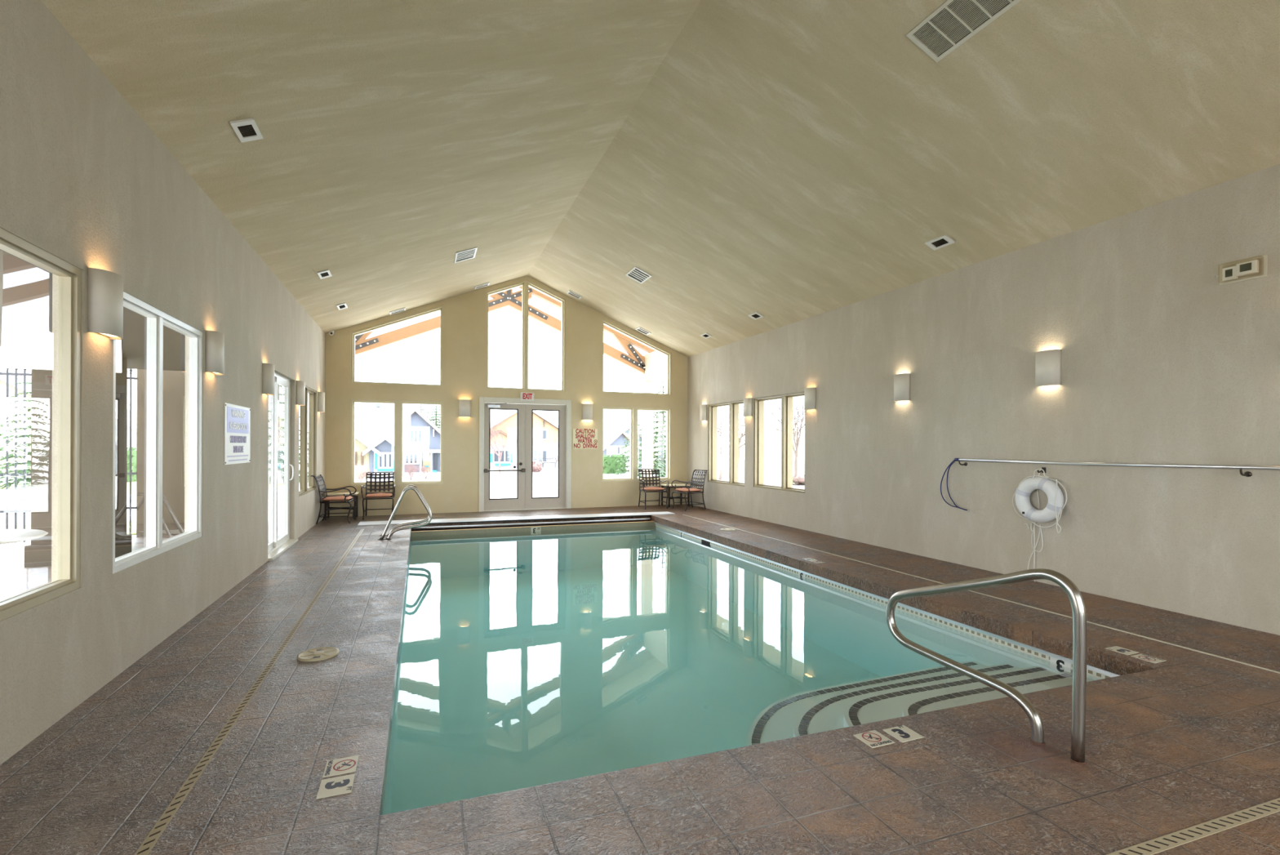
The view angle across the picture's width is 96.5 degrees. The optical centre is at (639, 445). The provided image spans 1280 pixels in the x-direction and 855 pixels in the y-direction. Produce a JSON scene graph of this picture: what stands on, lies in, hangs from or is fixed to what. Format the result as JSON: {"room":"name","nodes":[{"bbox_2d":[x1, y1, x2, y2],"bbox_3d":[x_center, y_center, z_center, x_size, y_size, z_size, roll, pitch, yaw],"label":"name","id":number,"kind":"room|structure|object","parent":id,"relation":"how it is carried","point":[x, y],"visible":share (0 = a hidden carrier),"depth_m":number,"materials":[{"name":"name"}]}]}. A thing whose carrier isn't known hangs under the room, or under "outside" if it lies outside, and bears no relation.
{"room":"indoor swimming pool","nodes":[
{"label":"indoor swimming pool","id":0,"kind":"room"},
{"bbox_2d":[0,530,284,600],"bbox_3d":[-4.691,1.564,2.215,3.246,0.160,15.500,0,0,-21],"label":"ground","id":1,"kind":"structure","parent":0,"point":[15,579],"depth_m":6.62,"materials":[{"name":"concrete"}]},
{"bbox_2d":[0,528,48,544],"bbox_3d":[-5.257,1.107,4.407,0.960,0.790,0.960,0,0,-21],"label":"patio table","id":2,"kind":"object","parent":1,"relation":"on","point":[6,535],"visible":0.86,"depth_m":4.58,"materials":[{"name":"white paint"}]},
{"bbox_2d":[24,347,131,567],"bbox_3d":[-7.193,0.155,7.357,0.780,2.680,0.680,0,0,-21],"label":"patio column","id":3,"kind":"structure","parent":1,"relation":"on","point":[38,553],"depth_m":7.00,"materials":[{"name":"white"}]},
{"bbox_2d":[136,368,185,536],"bbox_3d":[-7.635,-0.166,10.026,1.550,3.400,1.000,0,0,-21],"label":"wall pier","id":4,"kind":"object","parent":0,"point":[174,381],"depth_m":9.43,"materials":[{"name":"brown"}]},
{"bbox_2d":[0,0,325,764],"bbox_3d":[-3.605,-0.338,4.250,0.130,3.812,15.324,0,0,-21],"label":"wall","id":5,"kind":"structure","parent":0,"point":[85,180],"depth_m":3.56,"materials":[{"name":"grey paint"}]},
{"bbox_2d":[0,227,81,621],"bbox_3d":[-2.897,-0.094,2.462,0.080,1.785,1.567,0,0,-21],"label":"window","id":6,"kind":"structure","parent":5,"relation":"in","point":[69,328],"depth_m":3.14,"materials":[{"name":"beige plastic"}]},
{"bbox_2d":[0,248,185,370],"bbox_3d":[-4.801,-1.266,3.294,2.796,0.180,12.600,0,0,-21],"label":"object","id":7,"kind":"structure","parent":5,"relation":"attached to","point":[25,287],"depth_m":5.50,"materials":[{"name":"white"}]},
{"bbox_2d":[88,267,123,339],"bbox_3d":[-3.152,-0.833,3.395,0.098,0.368,0.248,0,0,-21],"label":"wall sconce","id":8,"kind":"object","parent":5,"relation":"attached to","point":[105,287],"visible":1,"depth_m":3.31,"materials":[{"name":"ceramic"}]},
{"bbox_2d":[112,291,202,573],"bbox_3d":[-3.584,-0.097,4.249,0.080,1.785,1.565,0,0,-21],"label":"window","id":9,"kind":"structure","parent":5,"relation":"in","point":[157,318],"depth_m":4.18,"materials":[{"name":"white plastic"}]},
{"bbox_2d":[205,329,224,374],"bbox_3d":[-3.839,-0.835,5.181,0.098,0.368,0.248,0,0,-21],"label":"wall sconce","id":10,"kind":"object","parent":5,"relation":"attached to","point":[215,340],"visible":1,"depth_m":5.09,"materials":[{"name":"ceramic"}]},
{"bbox_2d":[224,402,250,464],"bbox_3d":[-4.184,-0.114,5.951,0.010,0.602,0.882,0,0,-21],"label":"warning sign","id":11,"kind":"object","parent":5,"relation":"attached to","point":[237,418],"visible":1,"depth_m":5.90,"materials":[{"name":"white paint"}]},
{"bbox_2d":[226,454,248,461],"bbox_3d":[-4.185,0.130,5.951,0.002,0.057,0.741,0,0,-21],"label":"print","id":12,"kind":"object","parent":11,"relation":"attached to","point":[229,457],"depth_m":5.92,"materials":[{"name":"purple"}]},
{"bbox_2d":[262,362,274,395],"bbox_3d":[-4.538,-0.807,6.996,0.098,0.368,0.248,0,0,-21],"label":"wall sconce","id":13,"kind":"object","parent":5,"relation":"attached to","point":[268,369],"visible":1,"depth_m":6.90,"materials":[{"name":"ceramic"}]},
{"bbox_2d":[267,372,297,560],"bbox_3d":[-4.978,0.228,7.883,0.178,2.430,1.600,0,0,-21],"label":"door","id":14,"kind":"structure","parent":5,"relation":"in","point":[276,547],"depth_m":7.88,"materials":[{"name":"white plastic"}]},
{"bbox_2d":[296,380,305,405],"bbox_3d":[-5.258,-0.810,8.867,0.098,0.368,0.248,0,0,-21],"label":"wall sconce","id":15,"kind":"object","parent":5,"relation":"attached to","point":[300,385],"visible":1,"depth_m":8.77,"materials":[{"name":"ceramic"}]},
{"bbox_2d":[298,385,316,496],"bbox_3d":[-5.696,-0.096,9.692,0.109,1.800,1.617,0,0,-21],"label":"window","id":16,"kind":"structure","parent":5,"relation":"in","point":[304,488],"depth_m":9.67,"materials":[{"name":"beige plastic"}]},
{"bbox_2d":[317,391,324,412],"bbox_3d":[-5.968,-0.812,10.712,0.098,0.368,0.248,0,0,-21],"label":"wall sconce","id":17,"kind":"object","parent":5,"relation":"attached to","point":[321,395],"visible":1,"depth_m":10.61,"materials":[{"name":"ceramic"}]},
{"bbox_2d":[324,275,687,517],"bbox_3d":[-2.596,-1.129,12.982,8.021,5.399,0.250,0,0,-21],"label":"wall","id":18,"kind":"structure","parent":0,"point":[464,314],"depth_m":12.44,"materials":[{"name":"beige paint"}]},
{"bbox_2d":[350,398,444,485],"bbox_3d":[-5.080,-0.062,12.014,1.792,1.766,0.195,0,0,-21],"label":"window","id":19,"kind":"structure","parent":18,"relation":"in","point":[397,403],"depth_m":11.93,"materials":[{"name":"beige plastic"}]},
{"bbox_2d":[351,304,444,386],"bbox_3d":[-5.077,-2.131,12.012,1.780,1.767,0.195,0,0,-21],"label":"window","id":20,"kind":"structure","parent":18,"relation":"in","point":[353,334],"depth_m":11.98,"materials":[{"name":"beige plastic"}]},
{"bbox_2d":[458,399,471,417],"bbox_3d":[-3.784,-0.805,12.338,0.248,0.368,0.098,0,0,-21],"label":"wall sconce","id":21,"kind":"object","parent":18,"relation":"attached to","point":[464,405],"visible":1,"depth_m":12.30,"materials":[{"name":"ceramic"}]},
{"bbox_2d":[479,396,571,511],"bbox_3d":[-2.595,0.200,12.956,2.059,2.522,0.301,0,0,-21],"label":"door","id":22,"kind":"structure","parent":18,"relation":"in","point":[524,500],"depth_m":12.90,"materials":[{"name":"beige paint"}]},
{"bbox_2d":[485,280,565,391],"bbox_3d":[-2.591,-2.481,12.968,1.789,2.501,0.195,0,0,-21],"label":"window","id":23,"kind":"structure","parent":18,"relation":"in","point":[525,284],"depth_m":12.92,"materials":[{"name":"beige plastic"}]},
{"bbox_2d":[520,391,533,400],"bbox_3d":[-2.535,-1.099,12.842,0.306,0.186,0.052,0,0,-21],"label":"exit sign","id":24,"kind":"object","parent":18,"relation":"attached to","point":[524,396],"visible":1,"depth_m":12.82,"materials":[{"name":"white paint"}]},
{"bbox_2d":[573,428,597,448],"bbox_3d":[-1.278,-0.157,13.348,0.597,0.461,0.014,0,0,-21],"label":"caution sign","id":25,"kind":"object","parent":18,"relation":"attached to","point":[582,437],"visible":1,"depth_m":13.35,"materials":[{"name":"plastic"}]},
{"bbox_2d":[582,403,592,419],"bbox_3d":[-1.217,-0.784,13.326,0.248,0.368,0.098,0,0,-21],"label":"wall sconce","id":26,"kind":"object","parent":18,"relation":"attached to","point":[587,409],"visible":1,"depth_m":13.28,"materials":[{"name":"ceramic"}]},
{"bbox_2d":[601,405,671,481],"bbox_3d":[-0.103,-0.036,13.929,1.798,1.788,0.195,0,0,-21],"label":"window","id":27,"kind":"structure","parent":18,"relation":"in","point":[633,410],"depth_m":13.86,"materials":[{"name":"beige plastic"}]},
{"bbox_2d":[602,319,671,395],"bbox_3d":[-0.097,-2.113,13.929,1.796,1.775,0.195,0,0,-21],"label":"window","id":28,"kind":"structure","parent":18,"relation":"in","point":[668,354],"depth_m":13.96,"materials":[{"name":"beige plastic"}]},
{"bbox_2d":[642,351,666,380],"bbox_3d":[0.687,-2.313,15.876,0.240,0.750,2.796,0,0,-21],"label":"outdoor light fixture","id":29,"kind":"structure","parent":18,"relation":"attached to","point":[655,361],"depth_m":16.27,"materials":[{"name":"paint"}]},
{"bbox_2d":[0,503,1279,854],"bbox_3d":[0.192,1.521,5.714,8.621,0.120,15.924,0,0,-21],"label":"floor","id":30,"kind":"structure","parent":0,"point":[1190,738],"depth_m":2.69,"materials":[{"name":"tile"}]},
{"bbox_2d":[134,528,364,854],"bbox_3d":[-3.037,1.448,5.316,0.044,0.004,9.700,0,0,-21],"label":"drain","id":31,"kind":"object","parent":30,"relation":"on","point":[153,837],"visible":1,"depth_m":2.81,"materials":[{"name":"beige plastic"}]},
{"bbox_2d":[297,646,339,661],"bbox_3d":[-2.233,1.445,3.964,0.256,0.015,0.256,0,0,-21],"label":"lid","id":32,"kind":"object","parent":30,"relation":"on","point":[321,653],"visible":1,"depth_m":3.94,"materials":[{"name":"beige plastic"}]},
{"bbox_2d":[311,474,356,524],"bbox_3d":[-5.724,0.991,10.692,0.676,0.898,0.607,0,0,-18],"label":"armchair","id":33,"kind":"object","parent":30,"relation":"on","point":[326,500],"visible":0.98,"depth_m":10.53,"materials":[{"name":"brown metal"}]},
{"bbox_2d":[322,495,352,501],"bbox_3d":[-5.665,0.989,10.711,0.464,0.072,0.476,0,0,-18],"label":"cushion","id":34,"kind":"object","parent":33,"relation":"on","point":[326,498],"depth_m":10.55,"materials":[{"name":"fabric"}]},
{"bbox_2d":[315,773,355,799],"bbox_3d":[-1.298,1.454,2.439,0.130,0.004,0.140,0,0,-21],"label":"depth marker","id":35,"kind":"object","parent":30,"relation":"on","point":[341,784],"visible":1,"depth_m":2.43,"materials":[{"name":"beige tile"}]},
{"bbox_2d":[322,755,358,777],"bbox_3d":[-1.356,1.453,2.591,0.130,0.004,0.140,0,0,-21],"label":"marker","id":36,"kind":"object","parent":30,"relation":"on","point":[347,764],"visible":1,"depth_m":2.58,"materials":[{"name":"beige tile"}]},
{"bbox_2d":[324,491,359,519],"bbox_3d":[-5.896,1.190,11.287,0.590,0.500,0.460,0,0,-21],"label":"side table","id":37,"kind":"object","parent":30,"relation":"on","point":[355,495],"visible":0.73,"depth_m":11.22,"materials":[{"name":"beige stone"}]},
{"bbox_2d":[360,471,395,519],"bbox_3d":[-5.241,0.993,11.478,0.607,0.898,0.676,0,0,-21],"label":"armchair","id":38,"kind":"object","parent":30,"relation":"on","point":[386,495],"visible":0.97,"depth_m":11.62,"materials":[{"name":"brown metal"}]},
{"bbox_2d":[365,492,391,497],"bbox_3d":[-5.219,0.990,11.421,0.476,0.072,0.464,0,0,-21],"label":"cushion","id":39,"kind":"object","parent":38,"relation":"on","point":[367,494],"depth_m":11.29,"materials":[{"name":"fabric"}]},
{"bbox_2d":[377,486,431,539],"bbox_3d":[-3.654,1.054,8.892,0.782,0.825,0.098,0,0,-21],"label":"grab rail","id":40,"kind":"object","parent":30,"relation":"on","point":[415,489],"visible":1,"depth_m":8.87,"materials":[{"name":"silver metal"}]},
{"bbox_2d":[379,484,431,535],"bbox_3d":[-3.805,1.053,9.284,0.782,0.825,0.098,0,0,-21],"label":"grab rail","id":41,"kind":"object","parent":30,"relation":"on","point":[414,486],"visible":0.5,"depth_m":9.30,"materials":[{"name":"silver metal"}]},
{"bbox_2d":[357,511,675,525],"bbox_3d":[-2.247,1.451,11.415,6.136,0.034,0.484,0,0,-18],"label":"lid","id":42,"kind":"object","parent":30,"relation":"on","point":[641,513],"visible":0.82,"depth_m":11.26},
{"bbox_2d":[637,468,669,509],"bbox_3d":[0.287,1.012,13.440,0.607,0.898,0.676,0,0,-17],"label":"armchair","id":43,"kind":"object","parent":30,"relation":"on","point":[646,489],"visible":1,"depth_m":13.58,"materials":[{"name":"brown metal"}]},
{"bbox_2d":[641,486,664,490],"bbox_3d":[0.305,1.009,13.381,0.476,0.072,0.464,0,0,-17],"label":"cushion","id":44,"kind":"object","parent":43,"relation":"on","point":[646,488],"depth_m":13.21,"materials":[{"name":"fabric"}]},
{"bbox_2d":[660,483,690,506],"bbox_3d":[0.854,1.203,13.820,0.590,0.520,0.500,0,0,-21],"label":"side table","id":45,"kind":"object","parent":30,"relation":"on","point":[677,485],"visible":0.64,"depth_m":13.72,"materials":[{"name":"beige stone"}]},
{"bbox_2d":[671,469,709,511],"bbox_3d":[1.157,1.014,13.099,0.676,0.898,0.607,0,0,-29],"label":"armchair","id":46,"kind":"object","parent":30,"relation":"on","point":[695,490],"visible":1,"depth_m":13.08,"materials":[{"name":"brown metal"}]},
{"bbox_2d":[675,487,701,491],"bbox_3d":[1.103,1.012,13.069,0.464,0.072,0.476,0,0,-29],"label":"cushion","id":47,"kind":"object","parent":46,"relation":"on","point":[684,489],"depth_m":12.95,"materials":[{"name":"fabric"}]},
{"bbox_2d":[382,520,1119,814],"bbox_3d":[-0.459,2.027,7.320,4.805,0.922,9.513,0,0,-21],"label":"swimming pool","id":48,"kind":"object","parent":30,"relation":"in","point":[531,655],"visible":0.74,"depth_m":6.21,"materials":[{"name":"liquid"}]},
{"bbox_2d":[413,517,650,530],"bbox_3d":[-2.022,1.672,11.341,4.630,0.323,0.263,0,0,-19],"label":"roller","id":49,"kind":"object","parent":48,"relation":"in","point":[644,518],"visible":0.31,"depth_m":11.16,"materials":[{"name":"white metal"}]},
{"bbox_2d":[853,729,894,747],"bbox_3d":[1.165,1.462,2.847,0.140,0.004,0.130,0,0,-21],"label":"marker","id":50,"kind":"object","parent":30,"relation":"on","point":[873,739],"visible":1,"depth_m":2.84,"materials":[{"name":"beige tile"}]},
{"bbox_2d":[883,724,924,742],"bbox_3d":[1.336,1.463,2.901,0.140,0.004,0.130,0,0,-21],"label":"depth marker","id":51,"kind":"object","parent":30,"relation":"on","point":[902,733],"visible":1,"depth_m":2.90,"materials":[{"name":"beige tile"}]},
{"bbox_2d":[683,514,1279,673],"bbox_3d":[2.664,1.468,7.537,0.025,0.003,9.750,0,0,-21],"label":"drain","id":52,"kind":"object","parent":30,"relation":"on","point":[683,514],"visible":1,"depth_m":4.97,"materials":[{"name":"beige plastic"}]},
{"bbox_2d":[885,568,1087,764],"bbox_3d":[1.833,1.039,3.181,0.062,0.875,1.196,0,0,-21],"label":"grab rail","id":53,"kind":"object","parent":30,"relation":"on","point":[1079,642],"visible":1,"depth_m":2.83,"materials":[{"name":"silver metal"}]},
{"bbox_2d":[1106,645,1138,654],"bbox_3d":[3.458,1.470,4.097,0.130,0.004,0.140,0,0,-21],"label":"depth marker","id":54,"kind":"object","parent":30,"relation":"on","point":[1118,649],"visible":1,"depth_m":4.09,"materials":[{"name":"beige tile"}]},
{"bbox_2d":[1130,653,1165,662],"bbox_3d":[3.513,1.470,3.946,0.130,0.004,0.140,0,0,-21],"label":"marker","id":55,"kind":"object","parent":30,"relation":"on","point":[1143,656],"visible":1,"depth_m":3.94,"materials":[{"name":"beige tile"}]},
{"bbox_2d":[1106,797,1279,854],"bbox_3d":[2.014,1.465,2.132,4.904,0.004,0.050,0,0,-19],"label":"drain","id":56,"kind":"object","parent":30,"relation":"on","point":[1152,846],"visible":1,"depth_m":2.17,"materials":[{"name":"beige plastic"}]},
{"bbox_2d":[40,0,1279,357],"bbox_3d":[0.226,-3.064,5.668,8.621,1.948,15.824,0,0,-21],"label":"ceiling","id":57,"kind":"structure","parent":0,"point":[785,162],"depth_m":5.31,"materials":[{"name":"beige paint"}]},
{"bbox_2d":[229,117,263,142],"bbox_3d":[-3.023,-2.422,4.393,0.154,0.073,0.283,0,0,-21],"label":"recessed light","id":58,"kind":"object","parent":57,"relation":"in","point":[246,130],"visible":1,"depth_m":4.38,"materials":[{"name":"white paint"}]},
{"bbox_2d":[316,269,332,279],"bbox_3d":[-4.458,-2.420,8.072,0.151,0.072,0.295,0,0,-21],"label":"recessed light","id":59,"kind":"object","parent":57,"relation":"in","point":[325,273],"visible":1,"depth_m":8.06,"materials":[{"name":"white paint"}]},
{"bbox_2d":[453,246,477,262],"bbox_3d":[-2.941,-3.205,9.622,0.343,0.149,0.540,0,0,-21],"label":"ceiling vent","id":60,"kind":"object","parent":57,"relation":"in","point":[468,254],"visible":1,"depth_m":9.61,"materials":[{"name":"metal"}]},
{"bbox_2d":[625,266,652,283],"bbox_3d":[-0.028,-3.183,10.684,0.336,0.146,0.530,0,0,-21],"label":"ceiling vent","id":61,"kind":"object","parent":57,"relation":"in","point":[636,273],"visible":1,"depth_m":10.67,"materials":[{"name":"metal"}]},
{"bbox_2d":[924,234,955,250],"bbox_3d":[3.546,-2.398,6.754,0.158,0.075,0.288,0,0,-21],"label":"ceiling vent","id":62,"kind":"object","parent":57,"relation":"in","point":[944,240],"visible":1,"depth_m":6.75,"materials":[{"name":"metal"}]},
{"bbox_2d":[906,0,1021,62],"bbox_3d":[2.418,-3.192,4.204,0.336,0.146,0.838,0,0,-21],"label":"ceiling vent","id":63,"kind":"object","parent":57,"relation":"in","point":[953,22],"visible":1,"depth_m":4.32,"materials":[{"name":"metal"}]},
{"bbox_2d":[687,164,1279,635],"bbox_3d":[4.058,-0.312,7.200,0.250,3.812,15.324,0,0,-21],"label":"wall","id":64,"kind":"structure","parent":0,"point":[1163,362],"depth_m":5.91,"materials":[{"name":"grey paint"}]},
{"bbox_2d":[699,404,706,420],"bbox_3d":[1.472,-0.772,13.437,0.098,0.368,0.248,0,0,-21],"label":"wall sconce","id":65,"kind":"object","parent":64,"relation":"attached to","point":[703,408],"visible":1,"depth_m":13.35,"materials":[{"name":"ceramic"}]},
{"bbox_2d":[708,400,745,486],"bbox_3d":[1.977,-0.049,12.570,0.195,1.798,1.618,0,0,-21],"label":"window","id":66,"kind":"structure","parent":64,"relation":"in","point":[734,405],"depth_m":12.38,"materials":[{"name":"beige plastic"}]},
{"bbox_2d":[743,397,752,416],"bbox_3d":[2.174,-0.775,11.615,0.098,0.368,0.248,0,0,-21],"label":"wall sconce","id":67,"kind":"object","parent":64,"relation":"attached to","point":[748,402],"visible":1,"depth_m":11.52,"materials":[{"name":"ceramic"}]},
{"bbox_2d":[754,391,804,493],"bbox_3d":[2.681,-0.056,10.740,0.195,1.780,1.650,0,0,-21],"label":"window","id":68,"kind":"structure","parent":64,"relation":"in","point":[787,398],"depth_m":10.59,"materials":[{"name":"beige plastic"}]},
{"bbox_2d":[804,386,816,409],"bbox_3d":[2.888,-0.797,9.760,0.098,0.368,0.248,0,0,-21],"label":"wall sconce","id":69,"kind":"object","parent":64,"relation":"attached to","point":[810,393],"visible":1,"depth_m":9.68,"materials":[{"name":"ceramic"}]},
{"bbox_2d":[893,373,910,401],"bbox_3d":[3.603,-0.800,7.901,0.098,0.368,0.248,0,0,-21],"label":"wall sconce","id":70,"kind":"object","parent":64,"relation":"attached to","point":[901,381],"visible":1,"depth_m":7.83,"materials":[{"name":"ceramic"}]},
{"bbox_2d":[958,460,967,466],"bbox_3d":[3.941,0.215,6.982,0.124,0.069,0.044,0,0,-21],"label":"bracket","id":71,"kind":"object","parent":64,"relation":"attached to","point":[965,464],"visible":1,"depth_m":6.98,"materials":[{"name":"brown metal"}]},
{"bbox_2d":[958,457,1279,470],"bbox_3d":[4.658,0.172,5.037,0.035,0.057,4.255,0,0,-21],"label":"pole","id":72,"kind":"object","parent":71,"relation":"on","point":[1069,463],"visible":1,"depth_m":5.24,"materials":[{"name":"metal"}]},
{"bbox_2d":[940,457,967,511],"bbox_3d":[3.888,0.472,7.072,0.064,0.636,0.369,0,0,-17],"label":"hook","id":73,"kind":"object","parent":72,"relation":"attached to","point":[955,459],"visible":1,"depth_m":7.15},
{"bbox_2d":[1037,466,1045,472],"bbox_3d":[4.287,0.265,6.108,0.109,0.060,0.040,0,0,-21],"label":"wall hook","id":74,"kind":"object","parent":64,"relation":"attached to","point":[1042,468],"visible":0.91,"depth_m":6.11,"materials":[{"name":"brown metal"}]},
{"bbox_2d":[1012,475,1066,527],"bbox_3d":[4.264,0.595,6.098,0.141,0.552,0.575,0,0,-21],"label":"life ring","id":75,"kind":"object","parent":74,"relation":"hanging from","point":[1023,492],"visible":0.98,"depth_m":6.05,"materials":[{"name":"plastic"}]},
{"bbox_2d":[1024,468,1061,581],"bbox_3d":[4.253,0.863,6.051,0.126,1.240,0.485,0,0,4],"label":"rope","id":76,"kind":"object","parent":74,"relation":"hanging from","point":[1056,516],"visible":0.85,"depth_m":6.15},
{"bbox_2d":[1035,349,1062,386],"bbox_3d":[4.312,-0.817,6.060,0.098,0.368,0.248,0,0,-21],"label":"wall sconce","id":77,"kind":"object","parent":64,"relation":"attached to","point":[1047,362],"visible":1,"depth_m":6.00,"materials":[{"name":"ceramic"}]},
{"bbox_2d":[1214,254,1267,284],"bbox_3d":[4.872,-1.423,4.633,0.079,0.170,0.290,0,0,-21],"label":"guard","id":78,"kind":"object","parent":64,"relation":"attached to","point":[1255,267],"visible":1,"depth_m":4.62,"materials":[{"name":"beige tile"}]},
{"label":"outside","id":79,"kind":"structure","parent":0,"visible":0},
{"bbox_2d":[0,459,804,555],"bbox_3d":[-14.376,2.407,37.331,180.000,1.872,160.000,0,0,-21],"label":"ground","id":80,"kind":"structure","parent":79,"point":[545,482],"depth_m":24.12,"materials":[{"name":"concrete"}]},
{"bbox_2d":[0,371,31,476],"bbox_3d":[-40.671,-0.883,37.680,8.500,7.410,6.450,0,0,-21],"label":"cottage","id":81,"kind":"structure","parent":80,"relation":"on","point":[2,377],"depth_m":35.38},
{"bbox_2d":[0,361,137,542],"bbox_3d":[-10.001,0.101,8.581,3.902,2.770,0.044,0,0,-21],"label":"iron fence","id":82,"kind":"object","parent":80,"relation":"on","point":[7,373],"visible":0.29,"depth_m":8.75,"materials":[{"name":"metal"}]},
{"bbox_2d":[126,446,136,481],"bbox_3d":[-24.523,0.916,27.004,1.286,1.789,1.006,0,0,-21],"label":"clipped hedge","id":83,"kind":"object","parent":80,"relation":"on","point":[133,451],"visible":0.21,"depth_m":27.03,"materials":[{"name":"green plant"}]},
{"bbox_2d":[127,408,137,450],"bbox_3d":[-28.588,0.446,32.688,5.700,4.834,6.450,0,0,-21],"label":"cottage","id":84,"kind":"structure","parent":80,"relation":"on","point":[134,413],"depth_m":30.35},
{"bbox_2d":[0,479,299,534],"bbox_3d":[-38.113,1.527,9.924,56.000,0.334,22.100,0,0,-21],"label":"lawn","id":85,"kind":"structure","parent":80,"relation":"on","point":[11,489],"depth_m":19.81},
{"bbox_2d":[0,355,31,488],"bbox_3d":[-24.209,-1.110,22.860,2.667,6.064,2.692,0,0,32],"label":"conifer tree","id":86,"kind":"object","parent":85,"relation":"on","point":[20,480],"visible":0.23,"depth_m":22.40,"materials":[{"name":"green plant"}]},
{"bbox_2d":[268,383,308,484],"bbox_3d":[-16.477,-1.185,25.826,3.686,6.632,3.897,0,0,-21],"label":"conifer tree","id":87,"kind":"object","parent":85,"relation":"on","point":[280,474],"visible":0.18,"depth_m":25.65,"materials":[{"name":"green plant"}]},
{"bbox_2d":[354,402,411,479],"bbox_3d":[-16.045,0.085,33.953,4.405,6.642,9.100,0,0,-21],"label":"house","id":88,"kind":"structure","parent":80,"relation":"on","point":[374,422],"depth_m":31.56,"materials":[{"name":"white"}]},
{"bbox_2d":[402,460,426,480],"bbox_3d":[-11.120,1.282,27.892,1.220,1.205,1.239,0,0,-40],"label":"leafless shrub","id":89,"kind":"object","parent":80,"relation":"on","point":[414,468],"visible":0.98,"depth_m":27.80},
{"bbox_2d":[404,407,440,472],"bbox_3d":[-17.899,0.526,45.508,9.300,6.746,10.200,0,0,-21],"label":"gabled house","id":90,"kind":"structure","parent":80,"relation":"on","point":[425,436],"depth_m":42.90,"materials":[{"name":"blue"}]},
{"bbox_2d":[425,404,440,430],"bbox_3d":[-24.296,-1.833,67.722,6.358,10.191,6.132,0,0,-21],"label":"conifer tree","id":91,"kind":"object","parent":80,"relation":"on","point":[436,414],"visible":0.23,"depth_m":67.58,"materials":[{"name":"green plant"}]},
{"bbox_2d":[489,415,516,474],"bbox_3d":[-9.249,-0.175,37.259,3.386,4.127,3.014,0,0,7],"label":"bare tree","id":92,"kind":"object","parent":80,"relation":"on","point":[491,427],"visible":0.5,"depth_m":37.19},
{"bbox_2d":[489,409,558,467],"bbox_3d":[-12.596,-0.075,59.710,10.900,7.985,9.500,0,0,-21],"label":"house","id":93,"kind":"structure","parent":80,"relation":"on","point":[544,428],"depth_m":56.67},
{"bbox_2d":[533,459,542,471],"bbox_3d":[-7.663,1.548,42.069,0.961,1.027,0.890,0,0,-21],"label":"shrub","id":94,"kind":"object","parent":80,"relation":"on","point":[537,467],"visible":0.78,"depth_m":41.83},
{"bbox_2d":[603,453,627,473],"bbox_3d":[-1.813,1.239,38.196,1.858,1.394,1.028,0,0,-21],"label":"clipped hedge","id":95,"kind":"object","parent":80,"relation":"on","point":[611,465],"visible":0.84,"depth_m":37.86,"materials":[{"name":"green plant"}]},
{"bbox_2d":[603,429,641,468],"bbox_3d":[-2.943,1.253,55.927,5.200,5.395,7.500,0,0,-21],"label":"cottage","id":96,"kind":"structure","parent":80,"relation":"on","point":[613,440],"depth_m":52.77,"materials":[{"name":"blue"}]},
{"bbox_2d":[613,391,641,475],"bbox_3d":[-0.225,-0.645,36.327,2.739,5.606,2.681,0,0,-21],"label":"conifer tree","id":97,"kind":"object","parent":80,"relation":"on","point":[625,460],"visible":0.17,"depth_m":36.16,"materials":[{"name":"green plant"}]},
{"bbox_2d":[608,426,655,447],"bbox_3d":[-2.413,0.771,72.765,6.900,6.362,6.450,0,0,-21],"label":"house","id":98,"kind":"structure","parent":80,"relation":"on","point":[624,428],"depth_m":70.70,"materials":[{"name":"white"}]},
{"bbox_2d":[640,379,654,476],"bbox_3d":[0.226,-0.139,17.054,0.320,3.600,0.330,0,0,-21],"label":"porch post","id":99,"kind":"object","parent":80,"relation":"on","point":[647,384],"visible":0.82,"depth_m":16.94,"materials":[{"name":"paint"}]},
{"bbox_2d":[637,376,666,477],"bbox_3d":[1.494,-0.866,32.590,3.966,6.484,4.217,0,0,-21],"label":"conifer tree","id":100,"kind":"object","parent":80,"relation":"on","point":[660,464],"visible":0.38,"depth_m":32.31,"materials":[{"name":"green plant"}]},
{"bbox_2d":[717,404,744,479],"bbox_3d":[4.409,-0.413,28.182,2.770,4.231,4.234,0,0,-5],"label":"bare tree","id":101,"kind":"object","parent":80,"relation":"on","point":[723,444],"visible":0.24,"depth_m":27.68,"materials":[{"name":"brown plant"}]},
{"bbox_2d":[717,410,767,460],"bbox_3d":[3.660,0.060,21.876,2.462,3.081,1.800,0,0,-4],"label":"bare tree","id":102,"kind":"object","parent":80,"relation":"on","point":[722,432],"visible":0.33,"depth_m":22.06,"materials":[{"name":"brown plant"}]},
{"bbox_2d":[764,396,804,475],"bbox_3d":[6.551,-0.568,25.309,2.860,4.419,4.552,0,0,-9],"label":"bare tree","id":103,"kind":"object","parent":80,"relation":"on","point":[797,442],"visible":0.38,"depth_m":25.29,"materials":[{"name":"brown plant"}]},
{"bbox_2d":[792,474,804,484],"bbox_3d":[7.192,1.431,23.526,2.419,0.571,2.555,0,0,29],"label":"mulch bed","id":104,"kind":"object","parent":80,"relation":"on","point":[797,480],"visible":0.19,"depth_m":22.94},
{"bbox_3d":[-3.220,-3.818,14.627,10.200,2.206,3.276,0,0,-21],"label":"porch roof","id":105,"kind":"structure","parent":0,"visible":0},
{"bbox_2d":[355,285,655,373],"bbox_3d":[-3.588,-3.459,15.580,9.500,2.626,0.240,0,0,-21],"label":"truss","id":106,"kind":"object","parent":105,"relation":"attached to","point":[635,360],"visible":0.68,"depth_m":15.62,"materials":[{"name":"brown wood"}]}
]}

